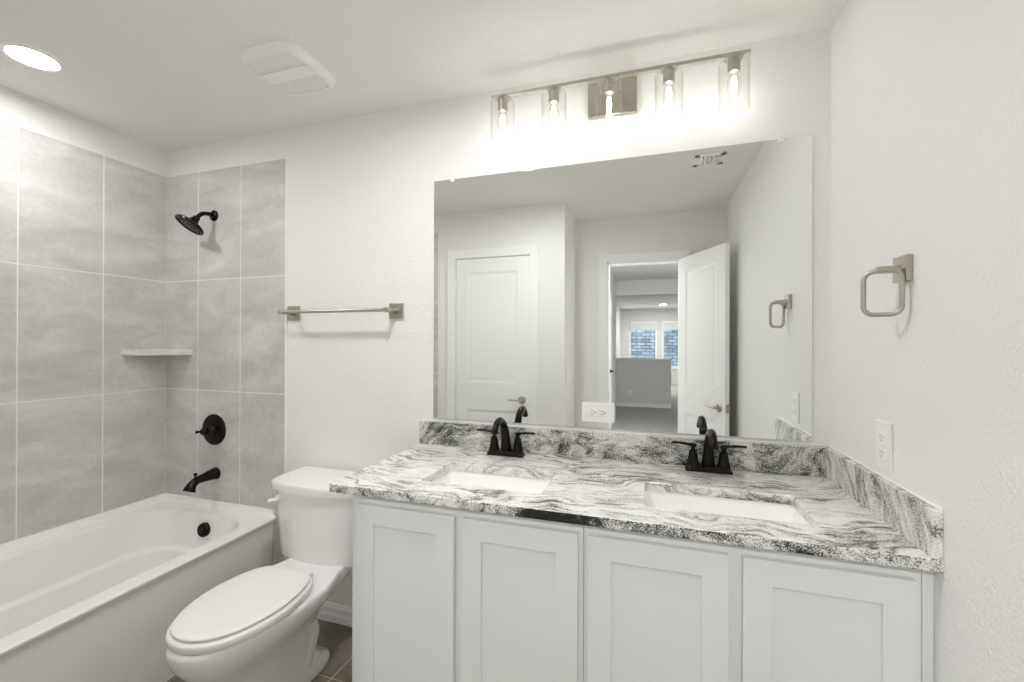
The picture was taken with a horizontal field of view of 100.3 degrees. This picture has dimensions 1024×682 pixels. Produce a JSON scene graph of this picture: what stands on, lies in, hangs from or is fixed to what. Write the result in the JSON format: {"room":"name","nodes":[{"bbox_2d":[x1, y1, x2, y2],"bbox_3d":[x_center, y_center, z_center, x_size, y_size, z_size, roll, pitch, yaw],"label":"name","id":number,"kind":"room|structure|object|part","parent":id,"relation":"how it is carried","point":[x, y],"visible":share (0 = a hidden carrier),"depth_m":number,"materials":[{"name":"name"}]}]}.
{"room":"bathroom","nodes":[
{"label":"bathroom","id":0,"kind":"room"},
{"bbox_2d":[0,85,166,543],"bbox_3d":[-2.330,0.139,1.663,0.154,2.477,1.735,0,0,18],"label":"wall","id":1,"kind":"structure","parent":0,"point":[83,202],"depth_m":2.07,"materials":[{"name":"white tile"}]},
{"bbox_2d":[167,619,351,681],"bbox_3d":[-0.765,1.411,0.978,3.557,0.060,2.390,0,0,18],"label":"floor","id":2,"kind":"structure","parent":0,"point":[337,638],"depth_m":1.90,"materials":[{"name":"brown tile"}]},
{"bbox_2d":[0,493,275,681],"bbox_3d":[-1.827,1.126,1.581,0.859,0.505,1.576,0,0,18],"label":"bathtub","id":3,"kind":"object","parent":2,"relation":"on","point":[94,598],"visible":0.94,"depth_m":1.83,"materials":[{"name":"white plastic"}]},
{"bbox_3d":[-1.605,0.984,2.228,0.072,0.074,0.035,0,0,18],"label":"overflow plate","id":4,"kind":"part","parent":3,"relation":"part of","materials":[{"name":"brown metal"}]},
{"bbox_2d":[165,466,354,681],"bbox_3d":[-0.940,1.003,1.697,0.470,0.757,0.797,0,0,18],"label":"toilet","id":5,"kind":"object","parent":2,"relation":"on","point":[261,624],"visible":0.94,"depth_m":1.61,"materials":[{"name":"white ceramic"}]},
{"bbox_3d":[-0.967,0.954,1.533,0.362,0.030,0.456,0,0,18],"label":"seat","id":6,"kind":"part","parent":5,"relation":"part of","materials":[{"name":"white plastic"}]},
{"bbox_3d":[-0.966,0.927,1.536,0.336,0.019,0.435,0,0,18],"label":"lid","id":7,"kind":"part","parent":5,"relation":"part of","materials":[{"name":"white plastic"}]},
{"bbox_3d":[-1.065,0.710,1.913,0.050,0.036,0.052,0,0,18],"label":"flush lever","id":8,"kind":"part","parent":5,"relation":"part of","materials":[{"name":"white plastic"}]},
{"bbox_3d":[-0.857,0.647,1.955,0.470,0.044,0.257,0,0,18],"label":"tank lid","id":9,"kind":"part","parent":5,"relation":"part of","materials":[{"name":"white ceramic"}]},
{"bbox_3d":[-0.855,0.830,1.963,0.426,0.320,0.239,0,0,18],"label":"tank","id":10,"kind":"part","parent":5,"relation":"part of","materials":[{"name":"white ceramic"}]},
{"bbox_2d":[352,495,583,681],"bbox_3d":[-0.083,0.941,1.550,0.757,0.887,0.585,0,0,18],"label":"vanity cabinet","id":11,"kind":"object","parent":2,"relation":"on","point":[440,594],"visible":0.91,"depth_m":1.27,"materials":[{"name":"white paint"}]},
{"bbox_3d":[-0.336,0.891,1.334,0.343,0.733,0.020,0,0,18],"label":"door","id":12,"kind":"part","parent":11,"relation":"part of","materials":[{"name":"white paint"}]},
{"bbox_3d":[0.017,0.892,1.222,0.344,0.733,0.020,0,0,18],"label":"door","id":13,"kind":"part","parent":11,"relation":"part of","materials":[{"name":"white paint"}]},
{"bbox_2d":[329,419,943,572],"bbox_3d":[0.254,0.429,1.440,1.596,0.136,0.598,0,0,18],"label":"countertop","id":14,"kind":"structure","parent":11,"relation":"on","point":[853,512],"depth_m":1.34,"materials":[{"name":"stone"}]},
{"bbox_2d":[432,470,550,493],"bbox_3d":[-0.075,0.572,1.474,0.458,0.150,0.268,0,0,18],"label":"undermount sink","id":15,"kind":"object","parent":14,"relation":"in","point":[483,480],"visible":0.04,"depth_m":1.58,"materials":[{"name":"white ceramic"}]},
{"bbox_2d":[477,417,534,457],"bbox_3d":[-0.038,0.384,1.742,0.199,0.167,0.198,0,0,-32],"label":"faucet","id":16,"kind":"object","parent":14,"relation":"on","point":[506,450],"visible":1,"depth_m":1.73,"materials":[{"name":"black metal"}]},
{"bbox_3d":[-0.107,0.374,1.778,0.077,0.016,0.015,0,0,13],"label":"lever","id":17,"kind":"part","parent":16,"relation":"part of","materials":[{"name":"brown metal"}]},
{"bbox_3d":[-0.074,0.410,1.771,0.044,0.079,0.044,0,0,18],"label":"handle","id":18,"kind":"part","parent":16,"relation":"part of","materials":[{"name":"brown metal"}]},
{"bbox_3d":[-0.043,0.377,1.697,0.046,0.154,0.179,0,0,18],"label":"spout","id":19,"kind":"part","parent":16,"relation":"part of","materials":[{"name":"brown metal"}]},
{"bbox_3d":[-0.025,0.457,1.755,0.156,0.021,0.052,0,0,18],"label":"plate","id":20,"kind":"part","parent":16,"relation":"part of","materials":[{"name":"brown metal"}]},
{"bbox_3d":[0.024,0.410,1.740,0.044,0.079,0.044,0,0,18],"label":"handle","id":21,"kind":"part","parent":16,"relation":"part of","materials":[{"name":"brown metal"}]},
{"bbox_3d":[0.055,0.375,1.727,0.077,0.016,0.015,0,0,22],"label":"lever","id":22,"kind":"part","parent":16,"relation":"part of","materials":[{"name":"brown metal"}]},
{"bbox_2d":[672,429,746,474],"bbox_3d":[0.696,0.386,1.531,0.199,0.167,0.198,0,0,-32],"label":"faucet","id":23,"kind":"object","parent":14,"relation":"on","point":[708,465],"visible":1,"depth_m":1.52,"materials":[{"name":"black metal"}]},
{"bbox_3d":[0.628,0.376,1.566,0.077,0.016,0.015,0,0,13],"label":"lever","id":24,"kind":"part","parent":23,"relation":"part of","materials":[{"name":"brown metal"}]},
{"bbox_3d":[0.661,0.412,1.559,0.044,0.079,0.044,0,0,18],"label":"handle","id":25,"kind":"part","parent":23,"relation":"part of","materials":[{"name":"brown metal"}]},
{"bbox_3d":[0.709,0.459,1.544,0.156,0.021,0.052,0,0,18],"label":"plate","id":26,"kind":"part","parent":23,"relation":"part of","materials":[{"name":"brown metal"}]},
{"bbox_3d":[0.691,0.379,1.486,0.046,0.154,0.179,0,0,18],"label":"spout","id":27,"kind":"part","parent":23,"relation":"part of","materials":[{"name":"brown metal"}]},
{"bbox_3d":[0.758,0.412,1.528,0.044,0.079,0.044,0,0,18],"label":"handle","id":28,"kind":"part","parent":23,"relation":"part of","materials":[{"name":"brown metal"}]},
{"bbox_3d":[0.789,0.377,1.515,0.077,0.016,0.015,0,0,22],"label":"lever","id":29,"kind":"part","parent":23,"relation":"part of","materials":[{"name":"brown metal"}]},
{"bbox_2d":[645,490,808,524],"bbox_3d":[0.614,0.573,1.256,0.471,0.150,0.268,0,0,18],"label":"undermount sink","id":30,"kind":"object","parent":14,"relation":"in","point":[667,500],"visible":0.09,"depth_m":1.35,"materials":[{"name":"white ceramic"}]},
{"bbox_2d":[584,525,933,681],"bbox_3d":[0.647,0.943,1.319,0.771,0.887,0.585,0,0,18],"label":"vanity cabinet","id":31,"kind":"object","parent":2,"relation":"on","point":[657,608],"visible":0.81,"depth_m":1.05,"materials":[{"name":"white paint"}]},
{"bbox_3d":[0.371,0.893,1.110,0.345,0.733,0.020,0,0,18],"label":"door","id":32,"kind":"part","parent":31,"relation":"part of","materials":[{"name":"white paint"}]},
{"bbox_3d":[0.728,0.894,0.997,0.342,0.733,0.020,0,0,18],"label":"door","id":33,"kind":"part","parent":31,"relation":"part of","materials":[{"name":"white paint"}]},
{"bbox_2d":[0,0,846,150],"bbox_3d":[-0.757,-1.146,0.983,3.557,0.100,2.390,0,0,18],"label":"ceiling","id":34,"kind":"structure","parent":0,"point":[167,75],"depth_m":1.58,"materials":[{"name":"white paint"}]},
{"bbox_2d":[0,40,66,71],"bbox_3d":[-1.848,-1.093,1.648,0.182,0.011,0.182,0,0,18],"label":"recessed light","id":35,"kind":"object","parent":34,"relation":"in","point":[29,55],"visible":1,"depth_m":1.64,"materials":[{"name":"white paint"}]},
{"bbox_2d":[238,40,335,95],"bbox_3d":[-0.895,-1.079,1.715,0.284,0.033,0.284,0,0,18],"label":"exhaust fan","id":36,"kind":"object","parent":34,"relation":"attached to","point":[284,65],"visible":1,"depth_m":1.67,"materials":[{"name":"white plastic"}]},
{"bbox_3d":[-0.896,-1.068,1.713,0.232,0.006,0.060,0,0,18],"label":"panel","id":37,"kind":"part","parent":36,"relation":"part of","materials":[{"name":"white plastic"}]},
{"bbox_2d":[165,28,830,606],"bbox_3d":[-0.424,0.145,2.045,3.557,2.477,0.157,0,0,18],"label":"wall","id":38,"kind":"structure","parent":0,"point":[335,214],"depth_m":2.08,"materials":[{"name":"white paint"}]},
{"bbox_2d":[121,349,192,355],"bbox_3d":[-1.929,0.061,2.326,0.210,0.032,0.222,0,0,18],"label":"corner shelf","id":39,"kind":"object","parent":38,"relation":"attached to","point":[125,352],"visible":1,"depth_m":2.30,"materials":[{"name":"stone"}]},
{"bbox_2d":[175,210,217,235],"bbox_3d":[-1.686,-0.642,2.272,0.141,0.155,0.182,0,0,18],"label":"shower","id":40,"kind":"object","parent":38,"relation":"attached to","point":[191,224],"visible":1,"depth_m":2.25,"materials":[{"name":"black metal"}]},
{"bbox_3d":[-1.657,-0.675,2.305,0.025,0.055,0.098,0,0,22],"label":"arm","id":41,"kind":"part","parent":40,"relation":"part of","materials":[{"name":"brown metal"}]},
{"bbox_2d":[182,467,220,492],"bbox_3d":[-1.651,0.742,2.262,0.068,0.101,0.174,0,0,18],"label":"tub spout","id":42,"kind":"object","parent":38,"relation":"attached to","point":[214,473],"visible":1,"depth_m":2.25,"materials":[{"name":"black metal"}]},
{"bbox_2d":[195,414,225,444],"bbox_3d":[-1.649,0.486,2.310,0.170,0.170,0.082,0,0,18],"label":"shower valve","id":43,"kind":"object","parent":38,"relation":"attached to","point":[213,429],"visible":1,"depth_m":2.33,"materials":[{"name":"black metal"}]},
{"bbox_3d":[-1.656,0.486,2.306,0.071,0.060,0.070,0,0,18],"label":"lever","id":44,"kind":"part","parent":43,"relation":"part of","materials":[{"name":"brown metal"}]},
{"bbox_3d":[-1.166,0.216,2.201,0.009,2.325,0.007,0,0,18],"label":"edge trim","id":45,"kind":"part","parent":38,"relation":"part of","materials":[{"name":"white paint"}]},
{"bbox_2d":[317,601,351,626],"bbox_3d":[-0.761,1.339,2.066,0.844,0.088,0.013,0,0,18],"label":"baseboard","id":46,"kind":"structure","parent":38,"relation":"attached to","point":[329,611],"depth_m":2.09,"materials":[{"name":"white paint"}]},
{"bbox_2d":[277,303,403,319],"bbox_3d":[-0.842,-0.141,2.051,0.676,0.072,0.098,0,0,18],"label":"towel bar","id":47,"kind":"object","parent":38,"relation":"attached to","point":[395,310],"visible":1,"depth_m":2.00,"materials":[{"name":"silver metal"}]},
{"bbox_3d":[-1.131,-0.142,2.138,0.028,0.028,0.089,0,0,18],"label":"post","id":48,"kind":"part","parent":47,"relation":"part of","materials":[{"name":"silver metal"}]},
{"bbox_3d":[-1.116,-0.142,2.184,0.074,0.072,0.010,0,0,18],"label":"wall plate","id":49,"kind":"part","parent":47,"relation":"part of","materials":[{"name":"silver metal"}]},
{"bbox_3d":[-0.557,-0.141,1.956,0.028,0.028,0.089,0,0,18],"label":"post","id":50,"kind":"part","parent":47,"relation":"part of","materials":[{"name":"silver metal"}]},
{"bbox_3d":[-0.542,-0.141,2.002,0.074,0.072,0.010,0,0,18],"label":"wall plate","id":51,"kind":"part","parent":47,"relation":"part of","materials":[{"name":"silver metal"}]},
{"bbox_2d":[490,49,750,143],"bbox_3d":[0.375,-0.917,1.628,0.938,0.242,0.174,0,0,18],"label":"vanity light","id":52,"kind":"object","parent":38,"relation":"attached to","point":[610,95],"visible":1,"depth_m":1.64,"materials":[{"name":"silver metal"}]},
{"bbox_2d":[495,94,509,113],"bbox_3d":[-0.037,-0.950,1.719,0.060,0.055,0.060,0,0,18],"label":"socket","id":53,"kind":"object","parent":52,"relation":"attached to","point":[502,99],"depth_m":1.70,"materials":[{"name":"silver metal"}]},
{"bbox_2d":[546,84,561,105],"bbox_3d":[0.163,-0.950,1.656,0.060,0.055,0.060,0,0,18],"label":"socket","id":54,"kind":"object","parent":52,"relation":"attached to","point":[553,90],"depth_m":1.64,"materials":[{"name":"silver metal"}]},
{"bbox_3d":[0.162,-0.881,1.656,0.098,0.168,0.098,0,0,18],"label":"lamp shade","id":55,"kind":"part","parent":52,"relation":"part of","materials":[{"name":"clear glass"}]},
{"bbox_2d":[601,74,616,95],"bbox_3d":[0.362,-0.949,1.592,0.060,0.055,0.060,0,0,18],"label":"socket","id":56,"kind":"object","parent":52,"relation":"attached to","point":[609,80],"depth_m":1.58,"materials":[{"name":"silver metal"}]},
{"bbox_3d":[0.362,-0.881,1.592,0.098,0.168,0.098,0,0,18],"label":"lamp shade","id":57,"kind":"part","parent":52,"relation":"part of","materials":[{"name":"clear glass"}]},
{"bbox_3d":[0.398,-0.967,1.699,0.190,0.142,0.024,0,0,18],"label":"plate","id":58,"kind":"part","parent":52,"relation":"part of","materials":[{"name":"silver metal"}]},
{"bbox_2d":[660,63,677,86],"bbox_3d":[0.562,-0.948,1.529,0.060,0.055,0.060,0,0,18],"label":"socket","id":59,"kind":"object","parent":52,"relation":"attached to","point":[668,70],"depth_m":1.51,"materials":[{"name":"silver metal"}]},
{"bbox_3d":[0.562,-0.880,1.529,0.098,0.168,0.098,0,0,18],"label":"lamp shade","id":60,"kind":"part","parent":52,"relation":"part of","materials":[{"name":"clear glass"}]},
{"bbox_2d":[724,51,743,75],"bbox_3d":[0.762,-0.948,1.466,0.060,0.055,0.060,0,0,18],"label":"socket","id":61,"kind":"object","parent":52,"relation":"attached to","point":[732,59],"depth_m":1.45,"materials":[{"name":"silver metal"}]},
{"bbox_2d":[419,420,824,477],"bbox_3d":[0.331,0.417,1.718,1.576,0.103,0.020,0,0,18],"label":"backsplash","id":62,"kind":"structure","parent":38,"relation":"attached to","point":[801,460],"depth_m":1.67,"materials":[{"name":"stone"}]},
{"bbox_2d":[433,134,811,440],"bbox_3d":[0.348,-0.195,1.720,1.477,1.090,0.010,0,0,18],"label":"wall mirror","id":63,"kind":"object","parent":38,"relation":"attached to","point":[673,290],"visible":1,"depth_m":1.67,"materials":[{"name":"white mirror"}]},
{"bbox_2d":[582,402,614,422],"bbox_3d":[0.345,0.287,1.715,0.129,0.078,0.009,0,0,18],"label":"wall outlet","id":64,"kind":"object","parent":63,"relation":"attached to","point":[591,412],"visible":1,"depth_m":1.71,"materials":[{"name":"white plastic"}]},
{"bbox_2d":[589,408,606,416],"bbox_3d":[0.345,0.287,1.713,0.073,0.034,0.004,0,0,18],"label":"receptacle","id":65,"kind":"object","parent":64,"relation":"attached to","point":[593,412],"depth_m":1.71,"materials":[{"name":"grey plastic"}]},
{"bbox_2d":[830,0,1023,681],"bbox_3d":[0.840,0.147,0.394,0.150,2.477,2.240,0,0,18],"label":"wall","id":66,"kind":"structure","parent":0,"point":[927,96],"depth_m":0.91,"materials":[{"name":"white paint"}]},
{"bbox_2d":[876,419,892,473],"bbox_3d":[0.992,0.279,1.142,0.010,0.129,0.078,0,0,18],"label":"wall outlet","id":67,"kind":"object","parent":66,"relation":"attached to","point":[884,430],"visible":1,"depth_m":1.13,"materials":[{"name":"white plastic"}]},
{"bbox_2d":[878,431,885,459],"bbox_3d":[0.990,0.279,1.143,0.005,0.068,0.034,0,0,18],"label":"receptacle","id":68,"kind":"object","parent":67,"relation":"attached to","point":[881,434],"depth_m":1.14,"materials":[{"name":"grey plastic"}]},
{"bbox_2d":[860,254,912,316],"bbox_3d":[0.929,-0.135,1.065,0.086,0.150,0.062,0,0,18],"label":"towel ring","id":69,"kind":"object","parent":66,"relation":"attached to","point":[902,268],"visible":1,"depth_m":1.05,"materials":[{"name":"silver metal"}]},
{"bbox_3d":[0.936,-0.177,1.062,0.047,0.026,0.026,0,0,18],"label":"post","id":70,"kind":"part","parent":69,"relation":"part of","materials":[{"name":"silver metal"}]},
{"bbox_3d":[0.963,-0.177,1.054,0.014,0.064,0.062,0,0,18],"label":"wall plate","id":71,"kind":"part","parent":69,"relation":"part of","materials":[{"name":"silver metal"}]}
]}

